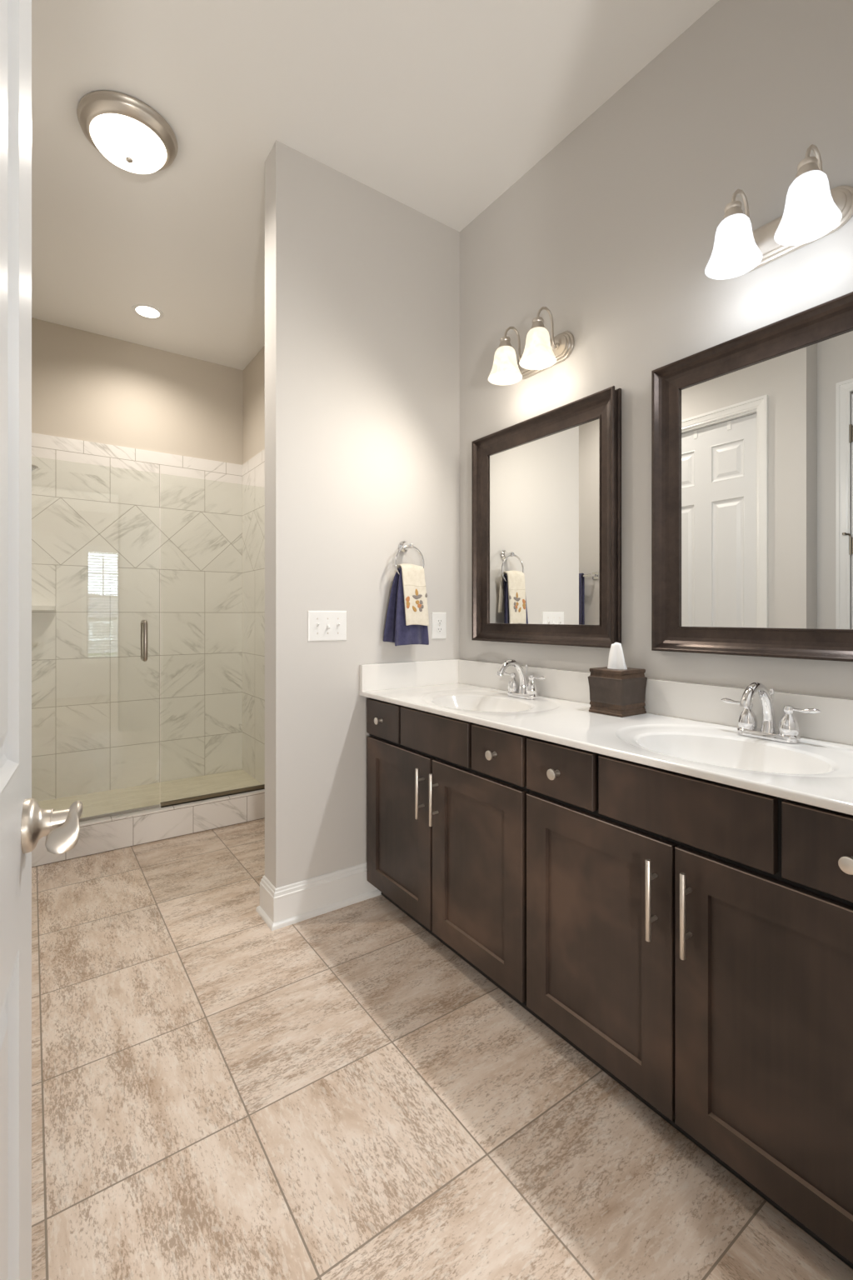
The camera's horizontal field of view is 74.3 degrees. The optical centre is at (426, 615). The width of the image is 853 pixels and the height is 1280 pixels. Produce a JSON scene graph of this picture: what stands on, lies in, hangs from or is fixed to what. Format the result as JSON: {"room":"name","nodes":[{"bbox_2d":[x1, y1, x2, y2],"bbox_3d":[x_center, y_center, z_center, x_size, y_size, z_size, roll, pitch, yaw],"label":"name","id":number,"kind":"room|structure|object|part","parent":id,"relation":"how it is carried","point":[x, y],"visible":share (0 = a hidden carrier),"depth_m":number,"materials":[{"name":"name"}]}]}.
{"room":"bathroom","nodes":[
{"label":"bathroom","id":0,"kind":"room"},
{"bbox_2d":[31,317,243,464],"bbox_3d":[-1.887,-0.320,3.955,2.150,3.050,0.120,0,0,-35],"label":"wall","id":1,"kind":"structure","parent":0,"point":[87,386],"depth_m":3.81,"materials":[{"name":"beige paint"}]},
{"bbox_2d":[31,432,242,801],"bbox_3d":[-2.006,0.037,3.793,1.529,2.335,0.008,0,0,-35],"label":"tiled wall","id":2,"kind":"structure","parent":1,"relation":"attached to","point":[122,537],"depth_m":3.80,"materials":[{"name":"tile"}]},
{"bbox_2d":[31,605,55,609],"bbox_3d":[-2.398,-0.044,3.334,0.343,0.026,0.290,0,0,-35],"label":"corner shelf","id":3,"kind":"object","parent":2,"relation":"attached to","point":[33,607],"visible":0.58,"depth_m":3.38,"materials":[{"name":"white stone"}]},
{"bbox_2d":[37,769,262,818],"bbox_3d":[-1.755,1.212,3.437,1.513,0.107,0.862,0,0,-35],"label":"floor","id":4,"kind":"structure","parent":0,"point":[126,798],"depth_m":3.67,"materials":[{"name":"tile"}]},
{"bbox_2d":[243,345,264,464],"bbox_3d":[-0.887,-0.320,3.968,0.501,3.050,1.010,0,0,-35],"label":"wall","id":5,"kind":"structure","parent":0,"point":[254,372],"depth_m":4.02,"materials":[{"name":"beige paint"}]},
{"bbox_2d":[242,449,264,784],"bbox_3d":[-1.108,0.037,3.838,0.008,2.335,0.952,0,0,-35],"label":"tiled wall","id":6,"kind":"structure","parent":5,"relation":"attached to","point":[253,470],"depth_m":3.99,"materials":[{"name":"tile"}]},
{"bbox_2d":[265,140,459,888],"bbox_3d":[-0.250,-0.320,2.499,0.910,3.050,0.130,0,0,-35],"label":"wall partition","id":7,"kind":"structure","parent":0,"point":[362,285],"depth_m":2.35,"materials":[{"name":"grey paint"}]},
{"bbox_2d":[255,862,381,930],"bbox_3d":[-0.446,1.133,2.361,0.485,0.145,0.184,0,0,-35],"label":"baseboard","id":8,"kind":"structure","parent":7,"relation":"attached to","point":[282,907],"depth_m":2.26,"materials":[{"name":"white paint"}]},
{"bbox_2d":[307,610,346,641],"bbox_3d":[-0.401,0.043,2.300,0.172,0.124,0.021,0,0,-35],"label":"light switch","id":9,"kind":"object","parent":7,"relation":"attached to","point":[322,625],"visible":1,"depth_m":2.30,"materials":[{"name":"white plastic"}]},
{"bbox_2d":[395,540,424,574],"bbox_3d":[-0.089,-0.243,2.491,0.156,0.182,0.068,0,0,-35],"label":"towel ring","id":10,"kind":"object","parent":7,"relation":"attached to","point":[403,546],"visible":0.77,"depth_m":2.49,"materials":[{"name":"silver metal"}]},
{"bbox_3d":[-0.084,-0.307,2.495,0.055,0.055,0.068,0,0,-35],"label":"post","id":11,"kind":"part","parent":10,"relation":"part of","materials":[{"name":"silver metal"}]},
{"bbox_2d":[383,567,429,645],"bbox_3d":[-0.088,-0.037,2.461,0.194,0.339,0.080,0,0,-35],"label":"hand towel","id":12,"kind":"object","parent":10,"relation":"hanging from","point":[396,630],"visible":0.65,"depth_m":2.44,"materials":[{"name":"blue fabric"}]},
{"bbox_2d":[395,563,429,625],"bbox_3d":[-0.065,-0.089,2.467,0.127,0.273,0.091,0,0,-35],"label":"hand towel","id":13,"kind":"object","parent":10,"relation":"hanging from","point":[413,576],"visible":0.93,"depth_m":2.44,"materials":[{"name":"beige fabric"}]},
{"bbox_2d":[431,612,446,639],"bbox_3d":[0.060,0.049,2.633,0.082,0.124,0.008,0,0,-35],"label":"wall outlet","id":14,"kind":"object","parent":7,"relation":"attached to","point":[438,620],"visible":1,"depth_m":2.63,"materials":[{"name":"white plastic"}]},
{"bbox_2d":[437,618,442,624],"bbox_3d":[0.062,0.029,2.631,0.031,0.028,0.003,0,0,-35],"label":"receptacle","id":15,"kind":"object","parent":14,"relation":"attached to","point":[439,620],"depth_m":2.63,"materials":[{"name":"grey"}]},
{"bbox_2d":[437,626,442,632],"bbox_3d":[0.062,0.068,2.631,0.031,0.028,0.003,0,0,-35],"label":"receptacle","id":16,"kind":"object","parent":14,"relation":"attached to","point":[439,628],"depth_m":2.63,"materials":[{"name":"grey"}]},
{"bbox_2d":[31,0,719,369],"bbox_3d":[-0.710,-1.885,2.154,2.320,0.080,4.460,0,0,-35],"label":"ceiling","id":17,"kind":"structure","parent":0,"point":[437,107],"depth_m":2.07,"materials":[{"name":"white paint"}]},
{"bbox_2d":[76,90,178,174],"bbox_3d":[-1.133,-1.786,2.144,0.340,0.117,0.340,0,0,-35],"label":"ceiling light","id":18,"kind":"object","parent":17,"relation":"attached to","point":[127,131],"visible":1,"depth_m":2.07,"materials":[{"name":"white glass"}]},
{"bbox_2d":[131,304,163,319],"bbox_3d":[-1.694,-1.842,3.418,0.174,0.006,0.174,0,0,-35],"label":"recessed light","id":19,"kind":"object","parent":17,"relation":"in","point":[145,311],"visible":1,"depth_m":3.42,"materials":[{"name":"white glass"}]},
{"bbox_2d":[31,818,852,1279],"bbox_3d":[-0.385,1.235,1.692,2.320,0.060,3.370,0,0,-35],"label":"floor","id":20,"kind":"structure","parent":0,"point":[217,1093],"depth_m":1.35,"materials":[{"name":"tile"}]},
{"bbox_2d":[31,789,264,867],"bbox_3d":[-1.475,1.124,3.040,1.527,0.162,0.110,0,0,-35],"label":"shower curb","id":21,"kind":"object","parent":20,"relation":"on","point":[100,835],"visible":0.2,"depth_m":3.00,"materials":[{"name":"tile"}]},
{"bbox_2d":[160,784,264,807],"bbox_3d":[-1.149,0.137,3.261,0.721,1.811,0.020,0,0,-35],"label":"door track","id":22,"kind":"object","parent":21,"relation":"on","point":[163,804],"visible":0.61,"depth_m":3.20,"materials":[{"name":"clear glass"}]},
{"bbox_2d":[367,698,541,1021],"bbox_3d":[0.208,0.774,2.148,0.557,0.863,0.940,0,0,-35],"label":"vanity cabinet","id":23,"kind":"object","parent":20,"relation":"on","point":[447,796],"visible":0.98,"depth_m":1.91,"materials":[{"name":"black wood"}]},
{"bbox_3d":[-0.194,0.426,2.273,0.029,0.030,0.030,0,0,-35],"label":"knob","id":24,"kind":"part","parent":23,"relation":"part of","materials":[{"name":"silver metal"}]},
{"bbox_3d":[-0.173,0.426,2.286,0.020,0.144,0.247,0,0,-35],"label":"drawer","id":25,"kind":"part","parent":23,"relation":"part of","materials":[{"name":"brown wood"}]},
{"bbox_3d":[-0.112,0.819,2.199,0.020,0.612,0.459,0,0,-35],"label":"door","id":26,"kind":"part","parent":23,"relation":"part of","materials":[{"name":"brown wood"}]},
{"bbox_3d":[-0.024,0.640,2.027,0.036,0.181,0.012,0,0,-35],"label":"handle","id":27,"kind":"part","parent":23,"relation":"part of","materials":[{"name":"silver metal"}]},
{"bbox_3d":[0.025,0.640,1.957,0.036,0.181,0.012,0,0,-35],"label":"handle","id":28,"kind":"part","parent":23,"relation":"part of","materials":[{"name":"silver metal"}]},
{"bbox_3d":[0.155,0.819,1.819,0.020,0.612,0.448,0,0,-35],"label":"door","id":29,"kind":"part","parent":23,"relation":"part of","materials":[{"name":"brown wood"}]},
{"bbox_3d":[0.198,0.426,1.716,0.029,0.030,0.030,0,0,-35],"label":"knob","id":30,"kind":"part","parent":23,"relation":"part of","materials":[{"name":"silver metal"}]},
{"bbox_3d":[0.218,0.426,1.730,0.020,0.144,0.230,0,0,-35],"label":"drawer","id":31,"kind":"part","parent":23,"relation":"part of","materials":[{"name":"brown wood"}]},
{"bbox_2d":[359,659,852,815],"bbox_3d":[0.480,0.331,1.779,0.545,0.244,1.886,0,0,-35],"label":"countertop","id":32,"kind":"structure","parent":23,"relation":"on","point":[687,728],"depth_m":1.60,"materials":[{"name":"white stone"}]},
{"bbox_2d":[431,695,531,711],"bbox_3d":[0.201,0.393,2.117,0.316,0.120,0.436,0,0,-35],"label":"basin","id":33,"kind":"object","parent":32,"relation":"in","point":[472,703],"depth_m":2.27,"materials":[{"name":"white ceramic"}]},
{"bbox_2d":[496,660,545,699],"bbox_3d":[0.380,0.249,2.232,0.186,0.152,0.186,0,0,13],"label":"faucet","id":34,"kind":"object","parent":32,"relation":"on","point":[527,691],"visible":1,"depth_m":2.21,"materials":[{"name":"silver metal"}]},
{"bbox_3d":[0.338,0.244,2.209,0.155,0.140,0.037,0,0,-35],"label":"spout","id":35,"kind":"part","parent":34,"relation":"part of","materials":[{"name":"silver metal"}]},
{"bbox_3d":[0.353,0.277,2.283,0.052,0.090,0.052,0,0,-35],"label":"handle","id":36,"kind":"part","parent":34,"relation":"part of","materials":[{"name":"silver metal"}]},
{"bbox_3d":[0.382,0.317,2.241,0.052,0.017,0.150,0,0,-35],"label":"plate","id":37,"kind":"part","parent":34,"relation":"part of","materials":[{"name":"silver metal"}]},
{"bbox_3d":[0.402,0.255,2.255,0.014,0.117,0.013,0,0,-35],"label":"lift rod","id":38,"kind":"part","parent":34,"relation":"part of","materials":[{"name":"silver metal"}]},
{"bbox_3d":[0.412,0.277,2.199,0.052,0.090,0.052,0,0,-35],"label":"handle","id":39,"kind":"part","parent":34,"relation":"part of","materials":[{"name":"silver metal"}]},
{"bbox_3d":[0.433,0.240,2.168,0.018,0.015,0.068,0,0,-35],"label":"lever","id":40,"kind":"part","parent":34,"relation":"part of","materials":[{"name":"silver metal"}]},
{"bbox_2d":[588,666,647,717],"bbox_3d":[0.631,0.249,1.861,0.133,0.145,0.133,0,0,-35],"label":"tissue box","id":41,"kind":"object","parent":32,"relation":"on","point":[617,692],"visible":0.91,"depth_m":1.82,"materials":[{"name":"brown wood"}]},
{"bbox_2d":[607,642,627,669],"bbox_3d":[0.633,0.137,1.864,0.052,0.093,0.072,0,0,-35],"label":"tissue","id":42,"kind":"object","parent":41,"relation":"in","point":[617,660],"visible":0.89,"depth_m":1.85,"materials":[{"name":"white paper"}]},
{"bbox_3d":[0.631,0.190,1.861,0.127,0.026,0.127,0,0,-35],"label":"lid","id":43,"kind":"part","parent":41,"relation":"part of","materials":[{"name":"brown wood"}]},
{"bbox_3d":[0.631,0.304,1.861,0.129,0.036,0.129,0,0,-35],"label":"moulding","id":44,"kind":"part","parent":41,"relation":"part of","materials":[{"name":"brown wood"}]},
{"bbox_2d":[637,734,833,774],"bbox_3d":[0.728,0.393,1.369,0.316,0.120,0.436,0,0,-35],"label":"basin","id":45,"kind":"object","parent":32,"relation":"in","point":[718,750],"depth_m":1.47,"materials":[{"name":"white ceramic"}]},
{"bbox_2d":[720,682,821,743],"bbox_3d":[0.905,0.249,1.487,0.186,0.152,0.186,0,0,13],"label":"faucet","id":46,"kind":"object","parent":32,"relation":"on","point":[788,727],"visible":1,"depth_m":1.47,"materials":[{"name":"silver metal"}]},
{"bbox_3d":[0.856,0.240,1.568,0.018,0.015,0.068,0,0,-35],"label":"lever","id":47,"kind":"part","parent":46,"relation":"part of","materials":[{"name":"silver metal"}]},
{"bbox_3d":[0.878,0.277,1.537,0.052,0.090,0.052,0,0,-35],"label":"handle","id":48,"kind":"part","parent":46,"relation":"part of","materials":[{"name":"silver metal"}]},
{"bbox_3d":[0.863,0.244,1.464,0.155,0.140,0.037,0,0,-35],"label":"spout","id":49,"kind":"part","parent":46,"relation":"part of","materials":[{"name":"silver metal"}]},
{"bbox_3d":[0.907,0.317,1.495,0.052,0.017,0.150,0,0,-35],"label":"plate","id":50,"kind":"part","parent":46,"relation":"part of","materials":[{"name":"silver metal"}]},
{"bbox_3d":[0.927,0.255,1.509,0.014,0.117,0.013,0,0,-35],"label":"lift rod","id":51,"kind":"part","parent":46,"relation":"part of","materials":[{"name":"silver metal"}]},
{"bbox_3d":[0.937,0.277,1.454,0.052,0.090,0.052,0,0,-35],"label":"handle","id":52,"kind":"part","parent":46,"relation":"part of","materials":[{"name":"silver metal"}]},
{"bbox_3d":[0.959,0.240,1.423,0.018,0.015,0.068,0,0,-35],"label":"lever","id":53,"kind":"part","parent":46,"relation":"part of","materials":[{"name":"silver metal"}]},
{"bbox_2d":[526,736,852,1269],"bbox_3d":[0.745,0.774,1.387,0.557,0.863,0.920,0,0,-35],"label":"vanity cabinet","id":54,"kind":"object","parent":20,"relation":"on","point":[691,937],"visible":1,"depth_m":1.18,"materials":[{"name":"black wood"}]},
{"bbox_3d":[0.343,0.426,1.511,0.029,0.030,0.030,0,0,-35],"label":"knob","id":55,"kind":"part","parent":54,"relation":"part of","materials":[{"name":"silver metal"}]},
{"bbox_3d":[0.361,0.426,1.527,0.020,0.144,0.234,0,0,-35],"label":"drawer","id":56,"kind":"part","parent":54,"relation":"part of","materials":[{"name":"brown wood"}]},
{"bbox_3d":[0.423,0.819,1.439,0.020,0.612,0.449,0,0,-35],"label":"door","id":57,"kind":"part","parent":54,"relation":"part of","materials":[{"name":"brown wood"}]},
{"bbox_3d":[0.508,0.640,1.271,0.036,0.181,0.012,0,0,-35],"label":"handle","id":58,"kind":"part","parent":54,"relation":"part of","materials":[{"name":"silver metal"}]},
{"bbox_3d":[0.555,0.640,1.204,0.036,0.181,0.012,0,0,-35],"label":"handle","id":59,"kind":"part","parent":54,"relation":"part of","materials":[{"name":"silver metal"}]},
{"bbox_3d":[0.686,0.819,1.066,0.020,0.612,0.449,0,0,-35],"label":"door","id":60,"kind":"part","parent":54,"relation":"part of","materials":[{"name":"brown wood"}]},
{"bbox_3d":[0.748,0.426,0.978,0.020,0.144,0.233,0,0,-35],"label":"drawer","id":61,"kind":"part","parent":54,"relation":"part of","materials":[{"name":"brown wood"}]},
{"bbox_3d":[0.728,0.426,0.964,0.029,0.030,0.030,0,0,-35],"label":"knob","id":62,"kind":"part","parent":54,"relation":"part of","materials":[{"name":"silver metal"}]},
{"bbox_2d":[460,0,852,699],"bbox_3d":[0.512,-0.320,2.312,0.120,3.050,3.310,0,0,-35],"label":"wall","id":63,"kind":"structure","parent":0,"point":[612,231],"depth_m":1.87,"materials":[{"name":"grey paint"}]},
{"bbox_2d":[488,306,574,384],"bbox_3d":[0.393,-1.061,2.203,0.201,0.221,0.316,0,0,-35],"label":"vanity light","id":64,"kind":"object","parent":63,"relation":"attached to","point":[541,352],"visible":1,"depth_m":2.17,"materials":[{"name":"white glass"}]},
{"bbox_3d":[0.316,-1.013,2.258,0.051,0.088,0.051,0,0,-35],"label":"bulb","id":65,"kind":"part","parent":64,"relation":"part of","materials":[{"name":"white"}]},
{"bbox_3d":[0.316,-1.010,2.258,0.138,0.118,0.138,0,0,-35],"label":"lamp shade","id":66,"kind":"part","parent":64,"relation":"part of","materials":[{"name":"white glass"}]},
{"bbox_3d":[0.359,-1.100,2.288,0.117,0.143,0.024,0,0,-35],"label":"arm","id":67,"kind":"part","parent":64,"relation":"part of","materials":[{"name":"silver metal"}]},
{"bbox_3d":[0.418,-1.010,2.112,0.138,0.118,0.138,0,0,-35],"label":"lamp shade","id":68,"kind":"part","parent":64,"relation":"part of","materials":[{"name":"white glass"}]},
{"bbox_3d":[0.418,-1.013,2.112,0.051,0.088,0.051,0,0,-35],"label":"bulb","id":69,"kind":"part","parent":64,"relation":"part of","materials":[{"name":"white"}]},
{"bbox_3d":[0.464,-1.040,2.253,0.027,0.110,0.304,0,0,-35],"label":"plate","id":70,"kind":"part","parent":64,"relation":"part of","materials":[{"name":"silver metal"}]},
{"bbox_3d":[0.462,-1.100,2.143,0.117,0.143,0.024,0,0,-35],"label":"arm","id":71,"kind":"part","parent":64,"relation":"part of","materials":[{"name":"silver metal"}]},
{"bbox_2d":[471,385,621,648],"bbox_3d":[0.444,-0.339,2.261,0.050,0.905,0.760,0,0,-35],"label":"mirror","id":72,"kind":"object","parent":63,"relation":"attached to","point":[547,487],"visible":0.94,"depth_m":2.21,"materials":[{"name":"mirror glass"},{"name":"dark espresso stained wood"}]},
{"bbox_3d":[0.455,-0.339,2.269,0.004,0.748,0.603,0,0,-35],"label":"glass","id":73,"kind":"part","parent":72,"relation":"part of","materials":[{"name":"white mirror"}]},
{"bbox_2d":[459,659,852,744],"bbox_3d":[0.699,0.267,1.919,0.025,0.113,1.863,0,0,-35],"label":"backsplash","id":74,"kind":"structure","parent":63,"relation":"attached to","point":[692,701],"depth_m":1.72,"materials":[{"name":"white stone"}]},
{"bbox_2d":[651,291,852,661],"bbox_3d":[0.965,-0.339,1.521,0.050,0.905,0.760,0,0,-35],"label":"mirror","id":75,"kind":"object","parent":63,"relation":"attached to","point":[752,432],"visible":1,"depth_m":1.58,"materials":[{"name":"brown wood"}]},
{"bbox_3d":[0.976,-0.339,1.529,0.004,0.748,0.603,0,0,-35],"label":"glass","id":76,"kind":"part","parent":75,"relation":"part of","materials":[{"name":"white mirror"}]},
{"bbox_2d":[705,144,852,279],"bbox_3d":[0.908,-1.061,1.470,0.201,0.221,0.316,0,0,-35],"label":"vanity light","id":77,"kind":"object","parent":63,"relation":"attached to","point":[813,212],"visible":1,"depth_m":1.44,"materials":[{"name":"white glass"}]},
{"bbox_3d":[0.832,-1.013,1.525,0.051,0.088,0.051,0,0,-35],"label":"bulb","id":78,"kind":"part","parent":77,"relation":"part of","materials":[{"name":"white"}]},
{"bbox_3d":[0.832,-1.010,1.525,0.138,0.118,0.138,0,0,-35],"label":"lamp shade","id":79,"kind":"part","parent":77,"relation":"part of","materials":[{"name":"white glass"}]},
{"bbox_3d":[0.875,-1.100,1.556,0.117,0.143,0.024,0,0,-35],"label":"arm","id":80,"kind":"part","parent":77,"relation":"part of","materials":[{"name":"silver metal"}]},
{"bbox_3d":[0.980,-1.040,1.520,0.027,0.110,0.304,0,0,-35],"label":"plate","id":81,"kind":"part","parent":77,"relation":"part of","materials":[{"name":"silver metal"}]},
{"bbox_3d":[0.934,-1.013,1.379,0.051,0.088,0.051,0,0,-35],"label":"bulb","id":82,"kind":"part","parent":77,"relation":"part of","materials":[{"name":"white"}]},
{"bbox_3d":[0.934,-1.010,1.379,0.138,0.118,0.138,0,0,-35],"label":"lamp shade","id":83,"kind":"part","parent":77,"relation":"part of","materials":[{"name":"white glass"}]},
{"bbox_3d":[0.978,-1.100,1.411,0.117,0.143,0.024,0,0,-35],"label":"arm","id":84,"kind":"part","parent":77,"relation":"part of","materials":[{"name":"silver metal"}]},
{"bbox_3d":[0.490,-0.320,0.351,2.175,3.050,0.130,0,0,-35],"label":"wall","id":85,"kind":"structure","parent":0,"visible":0},
{"bbox_2d":[0,0,82,1279],"bbox_3d":[-0.298,-0.017,0.371,0.095,2.428,0.813,0,0,-29],"label":"door","id":86,"kind":"structure","parent":85,"relation":"in","point":[23,822],"depth_m":0.61,"materials":[{"name":"white paint"}]},
{"bbox_3d":[-0.461,0.248,0.669,0.028,0.062,0.062,0,0,-29],"label":"handle","id":87,"kind":"part","parent":86,"relation":"part of","materials":[{"name":"silver metal"}]},
{"bbox_3d":[-0.431,0.252,0.669,0.039,0.048,0.049,0,0,-35],"label":"lever","id":88,"kind":"part","parent":86,"relation":"part of","materials":[{"name":"silver metal"}]},
{"bbox_3d":[-1.905,-0.320,2.093,0.265,3.050,2.903,0,0,-35],"label":"wall","id":89,"kind":"structure","parent":0,"visible":0},
{"bbox_3d":[-2.351,0.038,2.963,0.008,2.335,0.952,0,0,-35],"label":"tiled wall","id":90,"kind":"structure","parent":89,"relation":"attached to","visible":0},
{"bbox_2d":[31,464,38,474],"bbox_3d":[-2.260,-0.832,3.056,0.250,0.136,0.080,0,0,-35],"label":"rose","id":91,"kind":"object","parent":90,"relation":"attached to","point":[34,467],"visible":0.22,"depth_m":3.10,"materials":[{"name":"silver metal"}]},
{"bbox_2d":[79,620,159,821],"bbox_3d":[-1.769,0.135,2.825,0.783,1.808,0.111,0,0,-35],"label":"shower door","id":92,"kind":"structure","parent":90,"relation":"attached to","point":[143,622],"depth_m":2.96,"materials":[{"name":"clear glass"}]},
{"bbox_3d":[-1.527,0.135,3.031,0.021,0.221,0.052,0,0,-35],"label":"handle","id":93,"kind":"part","parent":92,"relation":"part of","materials":[{"name":"silver metal"}]},
{"bbox_3d":[-1.493,0.135,2.983,0.021,0.221,0.052,0,0,-35],"label":"handle","id":94,"kind":"part","parent":92,"relation":"part of","materials":[{"name":"silver metal"}]}
]}

